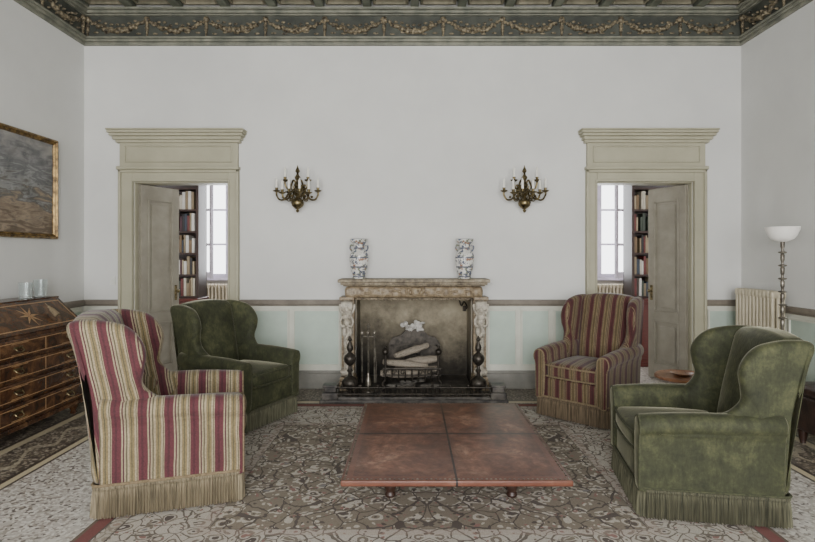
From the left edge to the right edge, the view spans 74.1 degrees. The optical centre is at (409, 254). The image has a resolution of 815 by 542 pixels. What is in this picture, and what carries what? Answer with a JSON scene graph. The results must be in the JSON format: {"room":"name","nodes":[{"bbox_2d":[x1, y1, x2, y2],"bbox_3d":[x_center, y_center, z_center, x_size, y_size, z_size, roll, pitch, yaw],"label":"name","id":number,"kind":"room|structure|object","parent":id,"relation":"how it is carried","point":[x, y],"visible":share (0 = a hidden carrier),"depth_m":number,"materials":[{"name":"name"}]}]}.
{"room":"historic interior","nodes":[
{"label":"historic interior","id":0,"kind":"room"},
{"bbox_2d":[0,0,83,311],"bbox_3d":[-3.720,-0.770,1.600,0.200,4.500,8.800,0,0,0],"label":"wall","id":1,"kind":"structure","parent":0,"point":[42,66],"depth_m":5.41,"materials":[{"name":"paint"}]},
{"bbox_2d":[0,122,58,238],"bbox_3d":[-3.591,-0.660,4.930,0.052,1.000,1.120,0,0,0],"label":"framed painting","id":2,"kind":"object","parent":1,"relation":"attached to","point":[29,161],"visible":1,"depth_m":5.10,"materials":[{"name":"fabric"}]},
{"bbox_2d":[63,300,84,307],"bbox_3d":[-3.598,0.530,1.675,0.045,0.070,8.550,0,0,0],"label":"trim","id":3,"kind":"structure","parent":1,"relation":"attached to","point":[73,304],"depth_m":5.78,"materials":[{"name":"paint"}]},
{"bbox_2d":[70,306,82,312],"bbox_3d":[-3.604,0.915,1.675,0.032,0.730,8.550,0,0,0],"label":"trim","id":4,"kind":"structure","parent":1,"relation":"attached to","point":[77,309],"depth_m":5.86,"materials":[{"name":"beige paint"}]},
{"bbox_2d":[0,367,814,541],"bbox_3d":[0.030,1.530,3.100,7.700,0.100,11.800,0,0,0],"label":"floor","id":5,"kind":"structure","parent":0,"point":[46,480],"depth_m":3.56,"materials":[{"name":"stone"}]},
{"bbox_2d":[0,296,83,438],"bbox_3d":[-3.311,0.934,4.540,0.559,1.092,1.180,0,0,0],"label":"bureau","id":6,"kind":"object","parent":5,"relation":"on","point":[40,378],"visible":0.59,"depth_m":4.47,"materials":[{"name":"brown wood"}]},
{"bbox_2d":[18,282,32,298],"bbox_3d":[-3.430,0.317,4.820,0.112,0.140,0.112,0,0,0],"label":"tumbler","id":7,"kind":"object","parent":6,"relation":"on","point":[25,289],"visible":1,"depth_m":4.78,"materials":[{"name":"clear glass"}]},
{"bbox_2d":[33,279,47,296],"bbox_3d":[-3.420,0.307,5.000,0.112,0.160,0.112,0,0,0],"label":"tumbler","id":8,"kind":"object","parent":6,"relation":"on","point":[40,285],"visible":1,"depth_m":4.96,"materials":[{"name":"clear glass"}]},
{"bbox_2d":[45,303,59,316],"bbox_3d":[-3.168,0.485,4.784,0.133,0.130,0.048,0,0,5],"label":"tassel","id":9,"kind":"object","parent":6,"relation":"hanging from","point":[53,311],"visible":1,"depth_m":4.77,"materials":[{"name":"beige fabric"}]},
{"bbox_2d":[148,185,208,303],"bbox_3d":[-3.270,0.090,7.288,0.960,2.780,0.424,0,0,0],"label":"bookcase","id":10,"kind":"object","parent":5,"relation":"on","point":[200,234],"visible":0.05,"depth_m":7.30,"materials":[{"name":"brown wood"}]},
{"bbox_2d":[179,235,183,252],"bbox_3d":[-3.074,-0.148,7.314,0.035,0.234,0.172,0,0,0],"label":"book","id":11,"kind":"object","parent":10,"relation":"on","point":[181,237],"visible":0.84,"depth_m":7.23,"materials":[{"name":"paper"}]},
{"bbox_2d":[181,278,183,295],"bbox_3d":[-3.053,0.433,7.314,0.040,0.233,0.172,0,0,0],"label":"book","id":12,"kind":"object","parent":10,"relation":"on","point":[182,279],"visible":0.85,"depth_m":7.23,"materials":[{"name":"paper"}]},
{"bbox_2d":[182,214,183,230],"bbox_3d":[-3.036,-0.432,7.314,0.027,0.224,0.172,0,0,0],"label":"book","id":13,"kind":"object","parent":10,"relation":"on","point":[182,214],"visible":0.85,"depth_m":7.23,"materials":[{"name":"paper"}]},
{"bbox_2d":[182,192,184,208],"bbox_3d":[-3.031,-0.727,7.314,0.038,0.233,0.172,0,0,0],"label":"book","id":14,"kind":"object","parent":10,"relation":"on","point":[183,193],"visible":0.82,"depth_m":7.23,"materials":[{"name":"paper"}]},
{"bbox_2d":[180,259,186,273],"bbox_3d":[-3.067,0.158,7.314,0.024,0.202,0.172,0,0,0],"label":"book","id":15,"kind":"object","parent":10,"relation":"on","point":[180,259],"visible":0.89,"depth_m":7.23,"materials":[{"name":"paper"}]},
{"bbox_2d":[184,261,186,273],"bbox_3d":[-3.010,0.171,7.314,0.039,0.177,0.172,0,0,0],"label":"book","id":16,"kind":"object","parent":10,"relation":"on","point":[185,262],"visible":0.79,"depth_m":7.23,"materials":[{"name":"paper"}]},
{"bbox_2d":[185,191,187,208],"bbox_3d":[-2.991,-0.734,7.314,0.039,0.248,0.172,0,0,0],"label":"book","id":17,"kind":"object","parent":10,"relation":"on","point":[186,192],"visible":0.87,"depth_m":7.23,"materials":[{"name":"paper"}]},
{"bbox_2d":[184,214,189,230],"bbox_3d":[-3.003,-0.436,7.314,0.038,0.231,0.172,0,0,0],"label":"book","id":18,"kind":"object","parent":10,"relation":"on","point":[185,215],"visible":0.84,"depth_m":7.23,"materials":[{"name":"paper"}]},
{"bbox_2d":[183,235,190,252],"bbox_3d":[-3.018,-0.151,7.314,0.029,0.240,0.172,0,0,0],"label":"book","id":19,"kind":"object","parent":10,"relation":"on","point":[184,238],"visible":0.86,"depth_m":7.23,"materials":[{"name":"paper"}]},
{"bbox_2d":[184,278,190,295],"bbox_3d":[-3.014,0.429,7.314,0.037,0.241,0.172,0,0,0],"label":"book","id":20,"kind":"object","parent":10,"relation":"on","point":[186,280],"visible":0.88,"depth_m":7.23,"materials":[{"name":"paper"}]},
{"bbox_2d":[186,283,188,295],"bbox_3d":[-2.977,0.464,7.314,0.034,0.172,0.172,0,0,0],"label":"book","id":21,"kind":"object","parent":10,"relation":"on","point":[187,284],"visible":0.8,"depth_m":7.23,"materials":[{"name":"paper"}]},
{"bbox_2d":[187,216,189,230],"bbox_3d":[-2.967,-0.424,7.314,0.031,0.207,0.172,0,0,0],"label":"book","id":22,"kind":"object","parent":10,"relation":"on","point":[188,217],"visible":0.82,"depth_m":7.23,"materials":[{"name":"paper"}]},
{"bbox_2d":[186,235,193,252],"bbox_3d":[-2.982,-0.146,7.314,0.041,0.231,0.172,0,0,0],"label":"book","id":23,"kind":"object","parent":10,"relation":"on","point":[188,237],"visible":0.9,"depth_m":7.23,"materials":[{"name":"paper"}]},
{"bbox_2d":[188,191,191,208],"bbox_3d":[-2.951,-0.733,7.314,0.039,0.245,0.172,0,0,0],"label":"book","id":24,"kind":"object","parent":10,"relation":"on","point":[189,192],"visible":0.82,"depth_m":7.23,"materials":[{"name":"paper"}]},
{"bbox_2d":[189,279,190,295],"bbox_3d":[-2.949,0.439,7.314,0.022,0.220,0.172,0,0,0],"label":"book","id":25,"kind":"object","parent":10,"relation":"on","point":[190,279],"visible":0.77,"depth_m":7.23,"materials":[{"name":"paper"}]},
{"bbox_2d":[189,240,191,252],"bbox_3d":[-2.941,-0.116,7.314,0.039,0.170,0.172,0,0,0],"label":"book","id":26,"kind":"object","parent":10,"relation":"on","point":[190,241],"visible":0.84,"depth_m":7.23,"materials":[{"name":"paper"}]},
{"bbox_2d":[187,256,194,273],"bbox_3d":[-2.969,0.138,7.314,0.041,0.244,0.172,0,0,0],"label":"book","id":27,"kind":"object","parent":10,"relation":"on","point":[188,257],"visible":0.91,"depth_m":7.23,"materials":[{"name":"paper"}]},
{"bbox_2d":[190,258,195,273],"bbox_3d":[-2.931,0.149,7.314,0.033,0.220,0.172,0,0,0],"label":"book","id":28,"kind":"object","parent":10,"relation":"on","point":[191,259],"visible":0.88,"depth_m":7.23,"materials":[{"name":"paper"}]},
{"bbox_2d":[191,213,195,230],"bbox_3d":[-2.907,-0.440,7.314,0.041,0.238,0.172,0,0,0],"label":"book","id":29,"kind":"object","parent":10,"relation":"on","point":[193,215],"visible":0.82,"depth_m":7.23,"materials":[{"name":"paper"}]},
{"bbox_2d":[191,192,195,208],"bbox_3d":[-2.912,-0.729,7.314,0.036,0.237,0.172,0,0,0],"label":"book","id":30,"kind":"object","parent":10,"relation":"on","point":[193,194],"visible":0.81,"depth_m":7.23,"materials":[{"name":"paper"}]},
{"bbox_2d":[191,277,195,295],"bbox_3d":[-2.924,0.425,7.314,0.026,0.248,0.172,0,0,0],"label":"book","id":31,"kind":"object","parent":10,"relation":"on","point":[191,277],"visible":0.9,"depth_m":7.23,"materials":[{"name":"paper"}]},
{"bbox_2d":[192,238,195,252],"bbox_3d":[-2.902,-0.128,7.314,0.036,0.194,0.172,0,0,0],"label":"book","id":32,"kind":"object","parent":10,"relation":"on","point":[193,239],"visible":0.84,"depth_m":7.23,"materials":[{"name":"paper"}]},
{"bbox_2d":[193,278,195,295],"bbox_3d":[-2.894,0.431,7.314,0.031,0.238,0.172,0,0,0],"label":"book","id":33,"kind":"object","parent":10,"relation":"on","point":[194,279],"visible":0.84,"depth_m":7.23,"materials":[{"name":"paper"}]},
{"bbox_2d":[193,261,195,273],"bbox_3d":[-2.900,0.171,7.314,0.026,0.178,0.172,0,0,0],"label":"book","id":34,"kind":"object","parent":10,"relation":"on","point":[194,262],"visible":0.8,"depth_m":7.24,"materials":[{"name":"paper"}]},
{"bbox_2d":[207,284,227,299],"bbox_3d":[-3.011,0.965,8.470,0.842,1.030,0.150,0,0,0],"label":"radiator","id":35,"kind":"object","parent":5,"relation":"on","point":[214,291],"visible":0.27,"depth_m":8.40,"materials":[{"name":"metal"}]},
{"bbox_2d":[319,375,508,403],"bbox_3d":[0.040,1.462,5.938,1.880,0.034,1.155,0,0,0],"label":"hearth","id":36,"kind":"object","parent":5,"relation":"on","point":[454,380],"visible":0.4,"depth_m":5.72,"materials":[{"name":"stone"}]},
{"bbox_2d":[342,336,357,395],"bbox_3d":[-0.601,1.133,5.560,0.167,0.620,0.233,0,0,25],"label":"andiron","id":37,"kind":"object","parent":36,"relation":"on","point":[349,358],"visible":0.85,"depth_m":5.50,"materials":[{"name":"metal"}]},
{"bbox_2d":[360,323,376,392],"bbox_3d":[-0.436,1.084,5.720,0.172,0.720,0.140,0,0,0],"label":"stand","id":38,"kind":"object","parent":36,"relation":"on","point":[368,380],"visible":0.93,"depth_m":5.68,"materials":[{"name":"metal"}]},
{"bbox_2d":[380,370,426,377],"bbox_3d":[-0.070,1.280,5.832,0.500,0.098,0.110,2,0,-3],"label":"log","id":39,"kind":"object","parent":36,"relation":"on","point":[408,372],"visible":0.59,"depth_m":5.79,"materials":[{"name":"beige wood"}]},
{"bbox_2d":[380,346,442,390],"bbox_3d":[0.020,1.206,5.923,0.684,0.496,0.497,0,0,0],"label":"grate","id":40,"kind":"object","parent":36,"relation":"on","point":[385,351],"visible":0.93,"depth_m":5.71,"materials":[{"name":"metal"}]},
{"bbox_2d":[338,278,489,390],"bbox_3d":[0.042,0.850,5.810,1.601,1.189,0.330,0,0,0],"label":"mantelpiece","id":41,"kind":"object","parent":36,"relation":"on","point":[367,288],"visible":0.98,"depth_m":5.73,"materials":[{"name":"stone"}]},
{"bbox_2d":[349,239,368,278],"bbox_3d":[-0.550,0.041,5.830,0.204,0.428,0.204,0,0,19],"label":"vase","id":42,"kind":"object","parent":41,"relation":"on","point":[358,256],"visible":1,"depth_m":5.76,"materials":[{"name":"ceramic"}]},
{"bbox_2d":[338,278,489,285],"bbox_3d":[0.042,0.292,5.810,1.600,0.075,0.330,0,0,0],"label":"mantel shelf","id":43,"kind":"object","parent":41,"relation":"attached to","point":[343,281],"depth_m":5.65,"materials":[{"name":"stone"}]},
{"bbox_2d":[455,239,473,278],"bbox_3d":[0.590,0.041,5.830,0.204,0.428,0.204,0,0,19],"label":"vase","id":44,"kind":"object","parent":41,"relation":"on","point":[464,257],"visible":1,"depth_m":5.76,"materials":[{"name":"ceramic"}]},
{"bbox_2d":[322,382,506,399],"bbox_3d":[0.042,1.368,5.440,1.840,0.152,0.160,0,0,0],"label":"fender","id":45,"kind":"object","parent":36,"relation":"on","point":[330,392],"visible":1,"depth_m":5.38,"materials":[{"name":"metal"}]},
{"bbox_2d":[389,320,439,377],"bbox_3d":[0.050,1.101,6.340,0.600,0.685,0.069,0,0,0],"label":"fireback","id":46,"kind":"object","parent":36,"relation":"on","point":[410,337],"visible":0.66,"depth_m":6.34,"materials":[{"name":"metal"}]},
{"bbox_2d":[386,378,442,386],"bbox_3d":[0.048,1.423,5.991,0.622,0.039,0.380,0,0,0],"label":"heap","id":47,"kind":"object","parent":36,"relation":"on","point":[408,383],"visible":0.8,"depth_m":5.88,"materials":[{"name":"grey"}]},
{"bbox_2d":[395,365,436,371],"bbox_3d":[0.080,1.280,6.062,0.500,0.098,0.119,-1,0,3],"label":"log","id":48,"kind":"object","parent":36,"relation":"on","point":[430,366],"visible":0.14,"depth_m":6.03,"materials":[{"name":"wood"}]},
{"bbox_2d":[402,355,436,363],"bbox_3d":[0.100,1.176,6.000,0.442,0.134,0.118,0,0,10],"label":"log","id":49,"kind":"object","parent":48,"relation":"on","point":[428,359],"visible":0.52,"depth_m":5.94,"materials":[{"name":"beige wood"}]},
{"bbox_2d":[470,336,485,395],"bbox_3d":[0.714,1.133,5.560,0.167,0.620,0.233,0,0,25],"label":"andiron","id":50,"kind":"object","parent":36,"relation":"on","point":[478,358],"visible":0.87,"depth_m":5.50,"materials":[{"name":"metal"}]},
{"bbox_3d":[0.000,1.285,5.947,0.480,0.091,0.108,0,0,0],"label":"log","id":51,"kind":"object","parent":36,"relation":"on","visible":0},
{"bbox_2d":[382,359,427,367],"bbox_3d":[-0.050,1.184,5.877,0.502,0.130,0.099,0,0,-13],"label":"log","id":52,"kind":"object","parent":51,"relation":"on","point":[399,363],"visible":0.85,"depth_m":5.84,"materials":[{"name":"beige wood"}]},
{"bbox_2d":[394,343,428,357],"bbox_3d":[0.019,1.051,5.941,0.419,0.140,0.097,0,0,-26],"label":"log","id":53,"kind":"object","parent":52,"relation":"on","point":[415,349],"visible":1,"depth_m":5.91,"materials":[{"name":"beige wood"}]},
{"bbox_2d":[70,404,788,541],"bbox_3d":[0.100,1.474,3.780,3.680,0.012,3.100,0,0,0],"label":"rug","id":54,"kind":"object","parent":5,"relation":"on","point":[295,463],"visible":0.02,"depth_m":3.13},
{"bbox_2d":[66,309,246,519],"bbox_3d":[-1.545,0.901,3.440,0.975,1.119,0.869,0,0,-18],"label":"chair","id":55,"kind":"object","parent":54,"relation":"on","point":[161,439],"visible":1,"depth_m":3.07,"materials":[{"name":"fabric"}]},
{"bbox_2d":[202,392,240,393],"bbox_3d":[-1.387,1.014,3.492,0.615,0.171,0.544,0,0,-18],"label":"seat cushion","id":56,"kind":"object","parent":55,"relation":"on","point":[202,392],"depth_m":3.75,"materials":[{"name":"fabric"}]},
{"bbox_2d":[170,299,299,433],"bbox_3d":[-1.589,0.941,4.905,0.916,1.041,0.817,0,0,25],"label":"chair","id":57,"kind":"object","parent":54,"relation":"on","point":[210,334],"visible":0.6,"depth_m":4.85,"materials":[{"name":"green fabric"}]},
{"bbox_2d":[239,360,288,386],"bbox_3d":[-1.448,1.046,4.837,0.578,0.159,0.511,0,0,25],"label":"seat cushion","id":58,"kind":"object","parent":57,"relation":"on","point":[264,373],"depth_m":4.74,"materials":[{"name":"green fabric"}]},
{"bbox_2d":[341,403,572,497],"bbox_3d":[0.250,1.332,3.630,1.240,0.270,1.520,0,0,0],"label":"coffee table","id":59,"kind":"object","parent":54,"relation":"on","point":[394,445],"visible":1,"depth_m":3.35,"materials":[{"name":"red leather"}]},
{"bbox_2d":[533,293,643,429],"bbox_3d":[1.696,0.918,5.041,0.753,1.085,0.906,0,0,45],"label":"chair","id":60,"kind":"object","parent":54,"relation":"on","point":[600,348],"visible":0.84,"depth_m":4.91,"materials":[{"name":"multicoloured fabric"}]},
{"bbox_2d":[547,356,598,384],"bbox_3d":[1.590,1.028,4.929,0.470,0.166,0.572,0,0,45],"label":"seat cushion","id":61,"kind":"object","parent":60,"relation":"on","point":[572,370],"depth_m":4.77,"materials":[{"name":"multicoloured fabric"}]},
{"bbox_2d":[610,325,814,529],"bbox_3d":[1.776,0.952,3.303,0.946,1.018,0.843,0,0,9],"label":"chair","id":62,"kind":"object","parent":54,"relation":"on","point":[716,446],"visible":1,"depth_m":2.95,"materials":[{"name":"green fabric"}]},
{"bbox_2d":[616,407,708,445],"bbox_3d":[1.617,1.055,3.327,0.597,0.156,0.528,0,0,9],"label":"seat cushion","id":63,"kind":"object","parent":62,"relation":"on","point":[625,424],"depth_m":3.41,"materials":[{"name":"green fabric"}]},
{"bbox_2d":[598,284,622,293],"bbox_3d":[3.189,0.965,8.470,0.842,1.030,0.150,0,0,0],"label":"radiator","id":64,"kind":"object","parent":5,"relation":"on","point":[602,288],"visible":0.21,"depth_m":8.40,"materials":[{"name":"metal"}]},
{"bbox_2d":[623,185,678,366],"bbox_3d":[3.410,0.090,7.288,0.960,2.780,0.424,0,0,0],"label":"bookcase","id":65,"kind":"object","parent":5,"relation":"on","point":[629,191],"visible":0.05,"depth_m":7.25,"materials":[{"name":"brown wood"}]},
{"bbox_2d":[635,278,636,295],"bbox_3d":[3.021,0.432,7.314,0.034,0.236,0.172,0,0,0],"label":"book","id":66,"kind":"object","parent":65,"relation":"on","point":[635,278],"visible":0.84,"depth_m":7.23,"materials":[{"name":"paper"}]},
{"bbox_2d":[635,257,636,273],"bbox_3d":[3.019,0.142,7.314,0.031,0.235,0.172,0,0,0],"label":"book","id":67,"kind":"object","parent":65,"relation":"on","point":[635,257],"visible":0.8,"depth_m":7.23,"materials":[{"name":"paper"}]},
{"bbox_2d":[635,195,638,208],"bbox_3d":[3.049,-0.708,7.314,0.037,0.196,0.172,0,0,0],"label":"book","id":68,"kind":"object","parent":65,"relation":"on","point":[637,196],"visible":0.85,"depth_m":7.23,"materials":[{"name":"paper"}]},
{"bbox_2d":[637,259,639,273],"bbox_3d":[3.057,0.157,7.314,0.042,0.205,0.172,0,0,0],"label":"book","id":69,"kind":"object","parent":65,"relation":"on","point":[638,260],"visible":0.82,"depth_m":7.23,"materials":[{"name":"paper"}]},
{"bbox_2d":[637,238,640,252],"bbox_3d":[3.086,-0.129,7.314,0.023,0.196,0.172,0,0,0],"label":"book","id":70,"kind":"object","parent":65,"relation":"on","point":[638,239],"visible":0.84,"depth_m":7.25,"materials":[{"name":"paper"}]},
{"bbox_2d":[637,278,641,295],"bbox_3d":[3.085,0.430,7.314,0.033,0.239,0.172,0,0,0],"label":"book","id":71,"kind":"object","parent":65,"relation":"on","point":[639,280],"visible":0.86,"depth_m":7.23,"materials":[{"name":"paper"}]},
{"bbox_2d":[636,191,642,208],"bbox_3d":[3.109,-0.733,7.314,0.022,0.244,0.172,0,0,0],"label":"book","id":72,"kind":"object","parent":65,"relation":"on","point":[640,193],"visible":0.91,"depth_m":7.26,"materials":[{"name":"paper"}]},
{"bbox_2d":[636,235,643,252],"bbox_3d":[3.114,-0.146,7.314,0.030,0.232,0.172,0,0,0],"label":"book","id":73,"kind":"object","parent":65,"relation":"on","point":[641,236],"visible":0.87,"depth_m":7.23,"materials":[{"name":"paper"}]},
{"bbox_2d":[638,217,641,230],"bbox_3d":[3.100,-0.414,7.314,0.029,0.186,0.172,0,0,0],"label":"book","id":74,"kind":"object","parent":65,"relation":"on","point":[639,218],"visible":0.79,"depth_m":7.25,"materials":[{"name":"paper"}]},
{"bbox_2d":[637,213,644,230],"bbox_3d":[3.134,-0.440,7.314,0.036,0.238,0.172,0,0,0],"label":"book","id":75,"kind":"object","parent":65,"relation":"on","point":[642,215],"visible":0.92,"depth_m":7.23,"materials":[{"name":"paper"}]},
{"bbox_2d":[638,256,645,273],"bbox_3d":[3.145,0.137,7.314,0.035,0.244,0.172,0,0,0],"label":"book","id":76,"kind":"object","parent":65,"relation":"on","point":[643,258],"visible":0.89,"depth_m":7.24,"materials":[{"name":"paper"}]},
{"bbox_2d":[643,191,644,208],"bbox_3d":[3.138,-0.734,7.314,0.034,0.247,0.172,0,0,0],"label":"book","id":77,"kind":"object","parent":65,"relation":"on","point":[643,191],"visible":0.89,"depth_m":7.23,"materials":[{"name":"paper"}]},
{"bbox_2d":[644,236,646,252],"bbox_3d":[3.166,-0.145,7.314,0.022,0.230,0.172,0,0,0],"label":"book","id":78,"kind":"object","parent":65,"relation":"on","point":[644,236],"visible":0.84,"depth_m":7.23,"materials":[{"name":"paper"}]},
{"bbox_2d":[645,217,647,230],"bbox_3d":[3.197,-0.418,7.314,0.029,0.196,0.172,0,0,0],"label":"book","id":79,"kind":"object","parent":65,"relation":"on","point":[646,218],"visible":0.35,"depth_m":7.27,"materials":[{"name":"paper"}]},
{"bbox_2d":[645,195,647,208],"bbox_3d":[3.175,-0.705,7.314,0.038,0.189,0.172,0,0,0],"label":"book","id":80,"kind":"object","parent":65,"relation":"on","point":[646,196],"visible":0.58,"depth_m":7.23,"materials":[{"name":"paper"}]},
{"bbox_2d":[654,369,693,383],"bbox_3d":[2.170,1.214,4.280,0.430,0.528,0.430,0,0,0],"label":"side table","id":81,"kind":"object","parent":5,"relation":"on","point":[666,375],"visible":0.26,"depth_m":4.25,"materials":[{"name":"brown wood"}]},
{"bbox_2d":[670,370,693,375],"bbox_3d":[2.160,0.944,4.290,0.170,0.022,0.170,0,0,0],"label":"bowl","id":82,"kind":"object","parent":81,"relation":"on","point":[676,372],"visible":1,"depth_m":4.32,"materials":[{"name":"brown wood"}]},
{"bbox_2d":[735,288,785,329],"bbox_3d":[3.530,0.915,5.499,0.150,1.130,0.676,0,0,0],"label":"radiator","id":83,"kind":"object","parent":5,"relation":"on","point":[754,307],"visible":0.44,"depth_m":5.39,"materials":[{"name":"metal"}]},
{"bbox_2d":[764,226,800,330],"bbox_3d":[3.400,0.613,4.930,0.310,1.735,0.310,0,0,0],"label":"floor lamp","id":84,"kind":"object","parent":5,"relation":"on","point":[782,234],"visible":0.69,"depth_m":4.91,"materials":[{"name":"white metal"}]},
{"bbox_2d":[797,381,814,443],"bbox_3d":[3.300,1.242,3.980,0.530,0.475,0.690,0,0,0],"label":"ottoman","id":85,"kind":"object","parent":5,"relation":"on","point":[806,422],"visible":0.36,"depth_m":4.14,"materials":[{"name":"leather"}]},
{"bbox_2d":[803,381,814,399],"bbox_3d":[3.300,1.050,3.980,0.530,0.090,0.690,0,0,0],"label":"cushion","id":86,"kind":"object","parent":85,"relation":"on","point":[809,388],"depth_m":4.13,"materials":[{"name":"leather"}]},
{"bbox_2d":[84,1,740,384],"bbox_3d":[0.030,-0.770,6.280,7.700,4.500,0.560,0,0,0],"label":"wall","id":87,"kind":"structure","parent":0,"point":[411,150],"depth_m":6.00,"materials":[{"name":"paint"}]},
{"bbox_2d":[110,277,115,284],"bbox_3d":[-3.300,0.285,5.991,0.060,0.090,0.018,0,0,0],"label":"light switch","id":88,"kind":"object","parent":87,"relation":"attached to","point":[112,279],"visible":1,"depth_m":5.99,"materials":[{"name":"white plastic"}]},
{"bbox_2d":[139,185,179,370],"bbox_3d":[-2.922,0.340,6.302,0.160,2.260,0.530,0,0,24],"label":"door","id":89,"kind":"structure","parent":87,"relation":"in","point":[159,290],"depth_m":6.29,"materials":[{"name":"paint"}]},
{"bbox_2d":[105,128,246,310],"bbox_3d":[-2.553,0.052,6.018,1.493,2.856,0.365,0,0,0],"label":"trim","id":90,"kind":"structure","parent":87,"relation":"attached to","point":[148,156],"depth_m":5.95,"materials":[{"name":"paint"}]},
{"bbox_2d":[273,165,321,212],"bbox_3d":[-1.216,-0.720,5.848,0.422,0.520,0.396,0,0,-41],"label":"wall sconce","id":91,"kind":"object","parent":87,"relation":"attached to","point":[299,191],"visible":1,"depth_m":5.82,"materials":[{"name":"gold metal"}]},
{"bbox_2d":[84,306,735,369],"bbox_3d":[0.030,0.915,5.984,7.300,0.730,0.032,0,0,0],"label":"trim","id":92,"kind":"structure","parent":87,"relation":"attached to","point":[518,365],"depth_m":5.99,"materials":[{"name":"beige paint"}]},
{"bbox_2d":[84,300,735,305],"bbox_3d":[0.030,0.530,5.978,7.300,0.070,0.045,0,0,0],"label":"trim","id":93,"kind":"structure","parent":87,"relation":"attached to","point":[87,302],"depth_m":5.95,"materials":[{"name":"paint"}]},
{"bbox_2d":[34,0,791,35],"bbox_3d":[0.030,-2.555,1.700,7.300,0.330,8.600,0,0,0],"label":"trim","id":94,"kind":"structure","parent":87,"relation":"attached to","point":[241,20],"depth_m":5.97,"materials":[{"name":"paint"}]},
{"bbox_2d":[14,0,812,45],"bbox_3d":[0.030,-2.515,1.700,7.300,0.390,8.600,0,0,0],"label":"trim","id":95,"kind":"structure","parent":87,"relation":"attached to","point":[33,6],"depth_m":5.92,"materials":[{"name":"paint"}]},
{"bbox_2d":[84,0,744,4],"bbox_3d":[0.050,-2.795,4.325,7.150,0.090,3.230,0,0,0],"label":"trim","id":96,"kind":"structure","parent":87,"relation":"attached to","point":[90,2],"depth_m":5.91,"materials":[{"name":"paint"}]},
{"bbox_2d":[299,370,534,388],"bbox_3d":[0.030,1.380,5.985,7.300,0.200,0.030,0,0,0],"label":"baseboard","id":97,"kind":"structure","parent":87,"relation":"attached to","point":[308,379],"depth_m":5.97,"materials":[{"name":"paint"}]},
{"bbox_2d":[459,300,467,310],"bbox_3d":[0.621,0.583,6.230,0.071,0.113,0.175,0,0,-12],"label":"hook","id":98,"kind":"object","parent":87,"relation":"attached to","point":[466,306],"visible":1,"depth_m":6.21,"materials":[{"name":"metal"}]},
{"bbox_2d":[255,311,735,363],"bbox_3d":[0.030,0.915,5.986,7.220,0.590,0.004,0,0,0],"label":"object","id":99,"kind":"structure","parent":87,"relation":"attached to","point":[316,332],"depth_m":5.98,"materials":[{"name":"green paint"}]},
{"bbox_2d":[500,165,548,212],"bbox_3d":[1.238,-0.720,5.848,0.422,0.520,0.396,0,0,41],"label":"wall sconce","id":100,"kind":"object","parent":87,"relation":"attached to","point":[522,191],"visible":1,"depth_m":5.81,"materials":[{"name":"gold metal"}]},
{"bbox_2d":[578,128,719,370],"bbox_3d":[2.607,0.052,6.018,1.493,2.856,0.365,0,0,0],"label":"trim","id":101,"kind":"structure","parent":87,"relation":"attached to","point":[614,156],"depth_m":5.95,"materials":[{"name":"paint"}]},
{"bbox_2d":[647,185,687,383],"bbox_3d":[3.006,0.340,6.306,0.160,2.260,0.530,0,0,-22],"label":"door","id":102,"kind":"structure","parent":87,"relation":"in","point":[667,291],"depth_m":6.27,"materials":[{"name":"paint"}]},
{"bbox_2d":[207,280,622,283],"bbox_3d":[0.000,-0.220,8.700,10.000,3.400,0.200,0,0,0],"label":"wall","id":103,"kind":"structure","parent":0,"point":[208,281],"depth_m":8.60,"materials":[{"name":"paint"}]},
{"bbox_2d":[207,185,227,279],"bbox_3d":[-2.905,-0.485,8.595,1.010,1.770,0.150,0,0,0],"label":"window","id":104,"kind":"structure","parent":103,"relation":"in","point":[215,276],"depth_m":8.61,"materials":[{"name":"paint"}]},
{"bbox_2d":[207,185,212,278],"bbox_3d":[-3.175,-0.480,8.362,0.430,1.680,0.040,0,0,40],"label":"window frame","id":105,"kind":"structure","parent":104,"relation":"attached to","point":[210,210],"depth_m":8.23,"materials":[{"name":"paint"}]},
{"bbox_2d":[598,185,622,279],"bbox_3d":[3.020,-0.485,8.595,1.020,1.770,0.150,0,0,0],"label":"window","id":106,"kind":"structure","parent":103,"relation":"in","point":[601,276],"depth_m":8.61,"materials":[{"name":"paint"}]},
{"bbox_2d":[614,185,622,278],"bbox_3d":[3.295,-0.480,8.362,0.430,1.680,0.040,0,0,-40],"label":"window","id":107,"kind":"structure","parent":106,"relation":"attached to","point":[617,275],"depth_m":8.22,"materials":[{"name":"paint"}]},
{"bbox_2d":[741,0,814,308],"bbox_3d":[3.780,-0.770,1.600,0.200,4.500,8.800,0,0,0],"label":"wall","id":108,"kind":"structure","parent":0,"point":[778,64],"depth_m":5.36,"materials":[{"name":"paint"}]},
{"bbox_2d":[81,0,710,5],"bbox_3d":[0.050,-2.768,1.650,7.370,0.125,8.660,0,0,0],"label":"trim","id":109,"kind":"structure","parent":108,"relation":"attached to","point":[124,2],"depth_m":5.82,"materials":[{"name":"paint"}]},
{"bbox_2d":[785,313,814,332],"bbox_3d":[3.664,0.915,1.675,0.032,0.730,8.550,0,0,0],"label":"trim","id":110,"kind":"structure","parent":108,"relation":"attached to","point":[788,316],"depth_m":5.15,"materials":[{"name":"beige paint"}]},
{"bbox_2d":[785,306,814,317],"bbox_3d":[3.658,0.530,1.675,0.045,0.070,8.550,0,0,0],"label":"trim","id":111,"kind":"structure","parent":108,"relation":"attached to","point":[788,309],"depth_m":5.04,"materials":[{"name":"paint"}]},
{"bbox_2d":[791,320,814,380],"bbox_3d":[3.666,0.915,1.675,0.004,0.590,8.470,0,0,0],"label":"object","id":112,"kind":"structure","parent":108,"relation":"attached to","point":[805,331],"depth_m":4.98,"materials":[{"name":"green paint"}]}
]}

